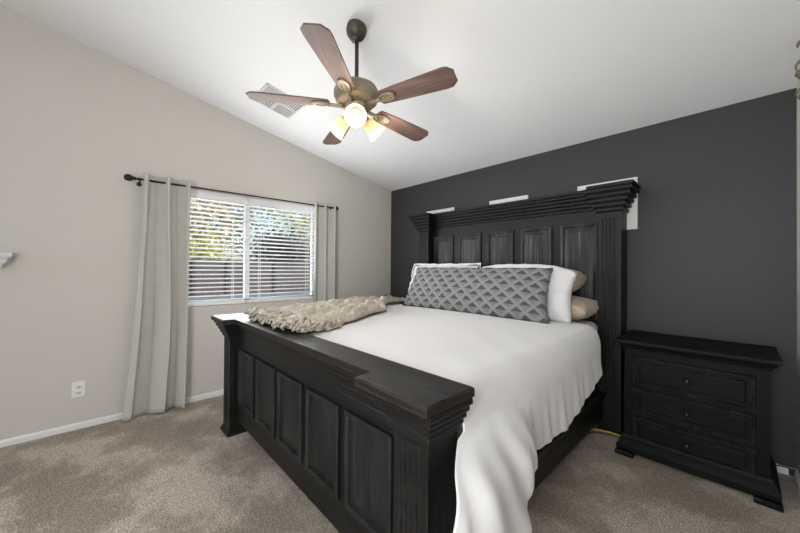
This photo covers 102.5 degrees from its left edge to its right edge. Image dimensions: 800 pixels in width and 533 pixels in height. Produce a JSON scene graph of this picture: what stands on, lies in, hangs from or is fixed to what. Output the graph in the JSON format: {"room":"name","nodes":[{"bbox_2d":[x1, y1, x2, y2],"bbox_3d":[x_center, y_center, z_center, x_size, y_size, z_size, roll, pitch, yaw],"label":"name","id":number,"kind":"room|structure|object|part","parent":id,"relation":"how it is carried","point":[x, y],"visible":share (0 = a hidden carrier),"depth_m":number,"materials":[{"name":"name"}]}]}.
{"room":"bedroom","nodes":[
{"label":"bedroom","id":0,"kind":"room"},
{"bbox_2d":[0,3,390,439],"bbox_3d":[-3.639,-0.843,1.600,9.500,4.216,0.150,1,-1,-43],"label":"wall","id":1,"kind":"structure","parent":0,"point":[76,119],"depth_m":2.60,"materials":[{"name":"beige paint"}]},
{"bbox_2d":[0,252,15,266],"bbox_3d":[-3.005,-0.049,1.995,0.780,0.104,0.145,1,-1,-43],"label":"wall shelf","id":2,"kind":"object","parent":1,"relation":"attached to","point":[5,257],"visible":1,"depth_m":2.20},
{"bbox_2d":[71,380,85,397],"bbox_3d":[-2.534,0.968,2.532,0.080,0.124,0.010,1,-1,-43],"label":"wall outlet","id":3,"kind":"object","parent":1,"relation":"attached to","point":[78,389],"visible":1,"depth_m":2.53,"materials":[{"name":"white plastic"}]},
{"bbox_2d":[0,389,223,447],"bbox_3d":[-3.599,1.241,1.526,9.500,0.048,0.013,1,-1,-43],"label":"baseboard","id":4,"kind":"structure","parent":1,"relation":"attached to","point":[41,434],"depth_m":2.51,"materials":[{"name":"white wood"}]},
{"bbox_2d":[124,174,338,210],"bbox_3d":[-1.553,-0.728,3.377,2.059,0.083,0.129,1,-1,-43],"label":"curtain rod","id":5,"kind":"object","parent":1,"relation":"attached to","point":[128,177],"visible":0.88,"depth_m":3.08,"materials":[{"name":"metal"}]},
{"bbox_2d":[122,173,190,421],"bbox_3d":[-2.121,0.243,2.808,0.454,2.061,0.125,1,-1,-43],"label":"curtain","id":6,"kind":"object","parent":5,"relation":"hanging from","point":[156,382],"visible":0.99,"depth_m":2.82,"materials":[{"name":"fabric"}]},
{"bbox_2d":[314,201,336,301],"bbox_3d":[-0.914,0.260,3.946,0.345,2.061,0.095,1,-1,-43],"label":"curtain","id":7,"kind":"object","parent":5,"relation":"hanging from","point":[325,272],"visible":0.54,"depth_m":3.92,"materials":[{"name":"fabric"}]},
{"bbox_2d":[188,204,314,302],"bbox_3d":[-1.678,-0.174,3.512,1.630,1.135,0.050,1,-1,-43],"label":"window","id":8,"kind":"structure","parent":1,"relation":"in","point":[245,272],"depth_m":3.50,"materials":[{"name":"white plastic"}]},
{"bbox_2d":[188,189,247,306],"bbox_3d":[-1.934,-0.179,3.172,0.783,1.130,0.068,1,-1,-43],"label":"window blind","id":9,"kind":"object","parent":8,"relation":"attached to","point":[200,194],"visible":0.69,"depth_m":3.25,"materials":[{"name":"white plastic"}]},
{"bbox_3d":[-1.941,0.370,3.171,0.775,0.031,0.052,1,-1,-43],"label":"rail","id":10,"kind":"part","parent":9,"relation":"part of","materials":[{"name":"white plastic"}]},
{"bbox_3d":[-1.744,-0.166,3.356,0.004,1.055,0.056,1,-1,-43],"label":"ladder cord","id":11,"kind":"part","parent":9,"relation":"part of","materials":[{"name":"white fabric"}]},
{"bbox_2d":[246,197,314,302],"bbox_3d":[-1.341,-0.171,3.731,0.831,1.130,0.068,1,-1,-43],"label":"window blind","id":12,"kind":"object","parent":8,"relation":"attached to","point":[252,201],"visible":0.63,"depth_m":3.68,"materials":[{"name":"white plastic"}]},
{"bbox_3d":[-1.549,-0.163,3.541,0.004,1.055,0.056,1,-1,-43],"label":"ladder cord","id":13,"kind":"part","parent":12,"relation":"part of","materials":[{"name":"white fabric"}]},
{"bbox_3d":[-1.348,0.379,3.730,0.823,0.031,0.052,1,-1,-43],"label":"rail","id":14,"kind":"part","parent":12,"relation":"part of","materials":[{"name":"white plastic"}]},
{"bbox_3d":[-1.140,-0.157,3.927,0.004,1.055,0.056,1,-1,-43],"label":"ladder cord","id":15,"kind":"part","parent":12,"relation":"part of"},
{"bbox_2d":[0,0,799,190],"bbox_3d":[-2.209,-2.108,0.213,9.650,1.925,4.130,1,-1,-43],"label":"ceiling","id":16,"kind":"structure","parent":0,"point":[534,77],"depth_m":2.22,"materials":[{"name":"paint"}]},
{"bbox_2d":[254,83,304,118],"bbox_3d":[-1.119,-1.513,2.960,0.351,0.074,0.356,1,-1,-43],"label":"ceiling vent","id":17,"kind":"object","parent":16,"relation":"in","point":[286,110],"visible":0.62,"depth_m":3.01,"materials":[{"name":"white metal"}]},
{"bbox_2d":[245,19,457,144],"bbox_3d":[-0.244,-1.180,2.075,1.211,0.712,1.263,1,-1,-43],"label":"ceiling fan","id":18,"kind":"object","parent":16,"relation":"hanging from","point":[357,95],"visible":1,"depth_m":1.92,"materials":[{"name":"brown wood"}]},
{"bbox_3d":[-0.681,-1.029,1.978,0.487,0.008,0.148,1,8,-9],"label":"blade","id":19,"kind":"part","parent":18,"relation":"part of","materials":[{"name":"brown wood"}]},
{"bbox_3d":[-0.344,-1.045,1.636,0.148,0.008,0.487,11,-1,10],"label":"blade","id":20,"kind":"part","parent":18,"relation":"part of","materials":[{"name":"brown wood"}]},
{"bbox_3d":[-0.460,-1.008,2.404,0.148,0.008,0.487,-11,2,-27],"label":"blade","id":21,"kind":"part","parent":18,"relation":"part of","materials":[{"name":"brown wood"}]},
{"bbox_3d":[-0.407,-0.898,2.085,0.131,0.145,0.147,1,-1,-43],"label":"lamp shade","id":22,"kind":"part","parent":18,"relation":"part of","materials":[{"name":"white glass"}]},
{"bbox_3d":[-0.273,-0.898,1.902,0.128,0.145,0.147,1,0,-25],"label":"lamp shade","id":23,"kind":"part","parent":18,"relation":"part of","materials":[{"name":"white glass"}]},
{"bbox_3d":[-0.262,-0.912,1.921,0.058,0.075,0.081,0,0,10],"label":"bulb","id":24,"kind":"part","parent":18,"relation":"part of","materials":[{"name":"white glass"}]},
{"bbox_3d":[-0.170,-0.896,2.113,0.146,0.145,0.131,1,-1,-43],"label":"lamp shade","id":25,"kind":"part","parent":18,"relation":"part of","materials":[{"name":"white glass"}]},
{"bbox_3d":[0.014,-1.009,2.325,0.487,0.008,0.148,3,-15,-44],"label":"blade","id":26,"kind":"part","parent":18,"relation":"part of","materials":[{"name":"brown wood"}]},
{"bbox_3d":[0.085,-1.032,1.851,0.487,0.008,0.148,-1,-14,27],"label":"blade","id":27,"kind":"part","parent":18,"relation":"part of","materials":[{"name":"brown wood"}]},
{"bbox_2d":[0,395,799,532],"bbox_3d":[-2.235,1.325,0.189,9.650,0.120,4.130,1,-1,-43],"label":"floor","id":28,"kind":"structure","parent":0,"point":[175,470],"depth_m":1.86,"materials":[{"name":"carpet"}]},
{"bbox_2d":[211,179,640,532],"bbox_3d":[0.206,0.322,2.554,2.485,1.957,2.350,1,-1,-43],"label":"bed","id":29,"kind":"object","parent":28,"relation":"on","point":[370,440],"visible":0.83,"depth_m":1.81,"materials":[{"name":"black wood"}]},
{"bbox_3d":[-1.295,0.909,2.550,0.150,0.760,0.155,1,-1,-43],"label":"footboard post","id":30,"kind":"part","parent":29,"relation":"part of","materials":[{"name":"black wood"}]},
{"bbox_3d":[-1.110,0.834,2.319,0.020,0.420,0.305,1,-1,-43],"label":"panel","id":31,"kind":"part","parent":29,"relation":"part of","materials":[{"name":"black wood"}]},
{"bbox_3d":[-0.867,0.834,2.061,0.020,0.420,0.305,1,-1,-43],"label":"panel","id":32,"kind":"part","parent":29,"relation":"part of","materials":[{"name":"black wood"}]},
{"bbox_3d":[-0.623,0.834,1.803,0.020,0.420,0.305,1,-1,-43],"label":"panel","id":33,"kind":"part","parent":29,"relation":"part of","materials":[{"name":"black wood"}]},
{"bbox_3d":[-0.588,0.810,1.835,0.075,0.770,2.125,1,-1,-43],"label":"footboard","id":34,"kind":"part","parent":29,"relation":"part of","materials":[{"name":"black wood"}]},
{"bbox_3d":[-0.379,0.834,1.544,0.020,0.420,0.305,1,-1,-43],"label":"panel","id":35,"kind":"part","parent":29,"relation":"part of","materials":[{"name":"black wood"}]},
{"bbox_3d":[-0.624,0.485,1.802,0.210,0.124,2.285,1,-1,-43],"label":"footboard cornice","id":36,"kind":"part","parent":29,"relation":"part of","materials":[{"name":"black wood"}]},
{"bbox_3d":[-0.136,0.834,1.286,0.020,0.420,0.305,1,-1,-43],"label":"panel","id":37,"kind":"part","parent":29,"relation":"part of","materials":[{"name":"black wood"}]},
{"bbox_3d":[0.085,0.909,1.088,0.150,0.760,0.155,1,-1,-43],"label":"footboard post","id":38,"kind":"part","parent":29,"relation":"part of","materials":[{"name":"black wood"}]},
{"bbox_3d":[0.353,0.440,4.068,0.180,1.745,0.160,1,-1,-43],"label":"headboard post","id":39,"kind":"part","parent":29,"relation":"part of","materials":[{"name":"black wood"}]},
{"bbox_3d":[0.527,0.040,3.911,0.020,0.825,0.296,1,-1,-43],"label":"panel","id":40,"kind":"part","parent":29,"relation":"part of","materials":[{"name":"black wood"}]},
{"bbox_3d":[0.786,0.040,3.637,0.020,0.825,0.296,1,-1,-43],"label":"panel","id":41,"kind":"part","parent":29,"relation":"part of","materials":[{"name":"black wood"}]},
{"bbox_3d":[1.045,0.040,3.363,0.020,0.825,0.296,1,-1,-43],"label":"panel","id":42,"kind":"part","parent":29,"relation":"part of","materials":[{"name":"black wood"}]},
{"bbox_3d":[1.016,-0.531,3.318,0.265,0.186,2.330,1,-1,-43],"label":"headboard cornice","id":43,"kind":"part","parent":29,"relation":"part of","materials":[{"name":"black wood"}]},
{"bbox_3d":[1.082,0.288,3.381,0.065,1.550,2.120,1,-1,-43],"label":"headboard","id":44,"kind":"part","parent":29,"relation":"part of","materials":[{"name":"black wood"}]},
{"bbox_2d":[458,320,596,438],"bbox_3d":[0.254,0.708,2.613,2.165,0.523,1.860,1,-1,-43],"label":"mattress","id":45,"kind":"object","parent":29,"relation":"on","point":[589,323],"visible":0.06,"depth_m":2.60,"materials":[{"name":"white fabric"}]},
{"bbox_2d":[303,304,601,532],"bbox_3d":[0.080,0.827,2.286,2.315,0.858,2.277,1,-1,-43],"label":"duvet","id":46,"kind":"object","parent":45,"relation":"on","point":[530,380],"visible":0.79,"depth_m":1.46,"materials":[{"name":"white fabric"}]},
{"bbox_2d":[245,295,404,332],"bbox_3d":[-0.558,0.375,2.890,0.868,0.188,2.037,0,0,17],"label":"throw blanket","id":47,"kind":"object","parent":46,"relation":"on","point":[330,314],"visible":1,"depth_m":2.31,"materials":[{"name":"beige fur"}]},
{"bbox_2d":[406,263,480,296],"bbox_3d":[0.440,0.207,3.545,0.203,0.494,0.960,1,-1,-43],"label":"pillow sham","id":48,"kind":"object","parent":46,"relation":"on","point":[461,265],"visible":0.05,"depth_m":3.58,"materials":[{"name":"white fabric"}]},
{"bbox_2d":[402,267,552,323],"bbox_3d":[0.618,0.213,2.946,0.256,0.412,1.540,1,-1,-43],"label":"lumbar pillow","id":49,"kind":"object","parent":46,"relation":"on","point":[513,293],"visible":1,"depth_m":2.72,"materials":[{"name":"grey fabric"}]},
{"bbox_2d":[482,264,577,323],"bbox_3d":[0.998,0.201,2.758,0.234,0.447,0.940,1,-1,-43],"label":"pillow sham","id":50,"kind":"object","parent":46,"relation":"on","point":[560,286],"visible":0.29,"depth_m":2.45,"materials":[{"name":"white fabric"}]},
{"bbox_2d":[571,295,598,319],"bbox_3d":[1.251,0.336,2.804,0.440,0.211,0.800,1,-1,-43],"label":"bed pillow","id":51,"kind":"object","parent":46,"relation":"on","point":[581,307],"visible":0.23,"depth_m":2.46,"materials":[{"name":"beige fabric"}]},
{"bbox_2d":[569,269,586,291],"bbox_3d":[1.226,0.124,2.889,0.740,0.237,0.379,0,-1,43],"label":"bed pillow","id":52,"kind":"object","parent":51,"relation":"on","point":[580,280],"visible":0.09,"depth_m":2.64,"materials":[{"name":"beige fabric"}]},
{"bbox_3d":[1.304,0.040,3.088,0.020,0.825,0.296,1,-1,-43],"label":"panel","id":53,"kind":"part","parent":29,"relation":"part of","materials":[{"name":"black wood"}]},
{"bbox_3d":[0.907,1.097,1.904,2.200,0.208,0.057,1,-1,-43],"label":"rail","id":54,"kind":"part","parent":29,"relation":"part of","materials":[{"name":"black wood"}]},
{"bbox_3d":[1.562,0.040,2.814,0.020,0.825,0.296,1,-1,-43],"label":"panel","id":55,"kind":"part","parent":29,"relation":"part of","materials":[{"name":"black wood"}]},
{"bbox_3d":[1.726,0.440,2.613,0.180,1.745,0.160,1,-1,-43],"label":"headboard post","id":56,"kind":"part","parent":29,"relation":"part of","materials":[{"name":"black wood"}]},
{"bbox_2d":[591,429,619,435],"bbox_3d":[1.686,1.304,2.487,0.562,0.012,0.083,0,0,21],"label":"extension cord","id":57,"kind":"object","parent":28,"relation":"on","point":[591,429],"visible":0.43,"depth_m":2.53,"materials":[{"name":"yellow plastic"}]},
{"bbox_2d":[614,330,783,512],"bbox_3d":[1.957,0.912,2.161,0.514,0.798,0.775,1,-1,-43],"label":"nightstand","id":58,"kind":"object","parent":28,"relation":"on","point":[700,407],"visible":1,"depth_m":2.00,"materials":[{"name":"black wood"}]},
{"bbox_3d":[1.807,1.132,2.022,0.035,0.032,0.033,1,-1,-43],"label":"knob","id":59,"kind":"part","parent":58,"relation":"part of","materials":[{"name":"metal"}]},
{"bbox_3d":[1.808,0.935,2.024,0.035,0.032,0.033,1,-1,-43],"label":"knob","id":60,"kind":"part","parent":58,"relation":"part of","materials":[{"name":"metal"}]},
{"bbox_3d":[1.826,1.132,2.037,0.011,0.170,0.578,1,-1,-43],"label":"drawer","id":61,"kind":"part","parent":58,"relation":"part of","materials":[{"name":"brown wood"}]},
{"bbox_3d":[1.827,0.935,2.038,0.011,0.176,0.578,1,-1,-43],"label":"drawer","id":62,"kind":"part","parent":58,"relation":"part of","materials":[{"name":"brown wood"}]},
{"bbox_3d":[1.829,0.727,2.040,0.011,0.201,0.578,1,-1,-43],"label":"drawer","id":63,"kind":"part","parent":58,"relation":"part of","materials":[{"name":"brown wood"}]},
{"bbox_3d":[1.973,1.241,2.172,0.470,0.109,0.763,1,-1,-43],"label":"moulding","id":64,"kind":"part","parent":58,"relation":"part of","materials":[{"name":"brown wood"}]},
{"bbox_2d":[776,465,795,476],"bbox_3d":[2.396,1.276,2.050,0.029,0.052,0.164,1,-1,-43],"label":"power cord","id":65,"kind":"object","parent":28,"relation":"on","point":[791,471],"visible":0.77,"depth_m":2.00,"materials":[{"name":"black plastic"}]},
{"bbox_2d":[390,88,796,468],"bbox_3d":[1.229,0.095,3.458,0.150,2.440,4.130,1,-1,-43],"label":"wall","id":66,"kind":"structure","parent":0,"point":[712,252],"depth_m":2.33,"materials":[{"name":"grey paint"}]},
{"bbox_2d":[426,207,454,213],"bbox_3d":[0.510,-0.515,4.099,0.025,0.422,0.450,1,-1,-43],"label":"wall panel","id":67,"kind":"object","parent":66,"relation":"attached to","point":[452,208],"visible":0.16,"depth_m":4.06,"materials":[{"name":"white fabric"}]},
{"bbox_2d":[489,195,528,204],"bbox_3d":[1.152,-0.515,3.420,0.025,0.422,0.440,1,-1,-43],"label":"wall panel","id":68,"kind":"object","parent":66,"relation":"attached to","point":[524,196],"visible":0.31,"depth_m":3.40,"materials":[{"name":"white fabric"}]},
{"bbox_2d":[577,177,637,229],"bbox_3d":[1.772,-0.515,2.763,0.025,0.422,0.446,1,-1,-43],"label":"wall panel","id":69,"kind":"object","parent":66,"relation":"attached to","point":[632,216],"visible":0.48,"depth_m":2.62,"materials":[{"name":"white fabric"}]},
{"bbox_2d":[776,463,794,474],"bbox_3d":[1.161,1.290,3.393,0.013,0.048,3.830,1,-1,-43],"label":"baseboard","id":70,"kind":"structure","parent":66,"relation":"attached to","point":[780,469],"depth_m":2.04,"materials":[{"name":"white wood"}]},
{"bbox_2d":[797,76,799,477],"bbox_3d":[-0.917,-0.843,-1.284,9.500,4.216,0.120,1,-1,-43],"label":"wall","id":71,"kind":"structure","parent":0,"point":[798,84],"depth_m":1.96,"materials":[{"name":"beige paint"}]},
{"bbox_2d":[794,40,799,99],"bbox_3d":[2.145,-1.048,1.717,0.210,0.529,0.033,1,-1,-43],"label":"wall decor","id":72,"kind":"object","parent":71,"relation":"attached to","point":[797,74],"visible":1,"depth_m":1.75,"materials":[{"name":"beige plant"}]},
{"bbox_2d":[794,469,799,497],"bbox_3d":[-0.979,1.241,-1.250,9.500,0.048,0.013,1,-1,-43],"label":"baseboard","id":73,"kind":"structure","parent":71,"relation":"attached to","point":[797,479],"depth_m":1.91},
{"label":"outside","id":74,"kind":"structure","parent":0,"visible":0},
{"bbox_3d":[-4.602,1.505,11.691,21.000,0.150,15.850,1,-1,-43],"label":"ground","id":75,"kind":"structure","parent":74,"visible":0},
{"bbox_2d":[189,218,234,264],"bbox_3d":[-4.856,0.086,7.255,1.995,2.628,2.171,1,0,-12],"label":"shrub","id":76,"kind":"object","parent":75,"relation":"on","point":[211,237],"visible":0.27,"depth_m":7.38,"materials":[{"name":"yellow plant"}]},
{"bbox_2d":[190,196,256,259],"bbox_3d":[-5.414,-1.152,8.384,3.756,5.108,3.783,1,-1,-43],"label":"tree","id":77,"kind":"object","parent":75,"relation":"on","point":[191,200],"visible":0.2,"depth_m":8.28,"materials":[{"name":"green plant"}]},
{"bbox_2d":[191,199,295,260],"bbox_3d":[-5.084,-0.983,10.437,3.799,4.804,3.346,0,0,11],"label":"shade tree","id":78,"kind":"object","parent":75,"relation":"on","point":[240,231],"visible":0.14,"depth_m":10.51,"materials":[{"name":"green plant"}]},
{"bbox_2d":[188,259,309,295],"bbox_3d":[-2.552,0.644,8.071,14.995,1.550,0.090,1,-1,-43],"label":"fence","id":79,"kind":"object","parent":75,"relation":"on","point":[190,263],"visible":0.09,"depth_m":7.16,"materials":[{"name":"paint"}]},
{"bbox_3d":[-4.194,0.621,6.500,0.060,1.550,0.060,1,-1,-43],"label":"post","id":80,"kind":"part","parent":79,"relation":"part of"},
{"bbox_3d":[-3.738,0.627,6.931,0.060,1.550,0.060,1,-1,-43],"label":"post","id":81,"kind":"part","parent":79,"relation":"part of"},
{"bbox_3d":[-2.990,0.638,7.637,0.060,1.550,0.060,1,-1,-43],"label":"post","id":82,"kind":"part","parent":79,"relation":"part of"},
{"bbox_2d":[188,292,309,300],"bbox_3d":[-2.618,1.014,7.410,13.000,0.800,0.300,1,-1,-43],"label":"wall","id":83,"kind":"structure","parent":75,"relation":"on","point":[296,293],"depth_m":6.68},
{"bbox_2d":[233,225,309,264],"bbox_3d":[-3.229,0.152,8.458,2.023,2.538,1.676,0,0,-3],"label":"hedge","id":84,"kind":"object","parent":75,"relation":"on","point":[269,237],"visible":0.55,"depth_m":8.24,"materials":[{"name":"green plant"}]},
{"bbox_2d":[268,209,310,261],"bbox_3d":[-2.814,-0.456,10.003,3.040,3.779,2.990,1,-1,-43],"label":"tree","id":85,"kind":"object","parent":75,"relation":"on","point":[284,209],"visible":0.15,"depth_m":9.39,"materials":[{"name":"green plant"}]}
]}

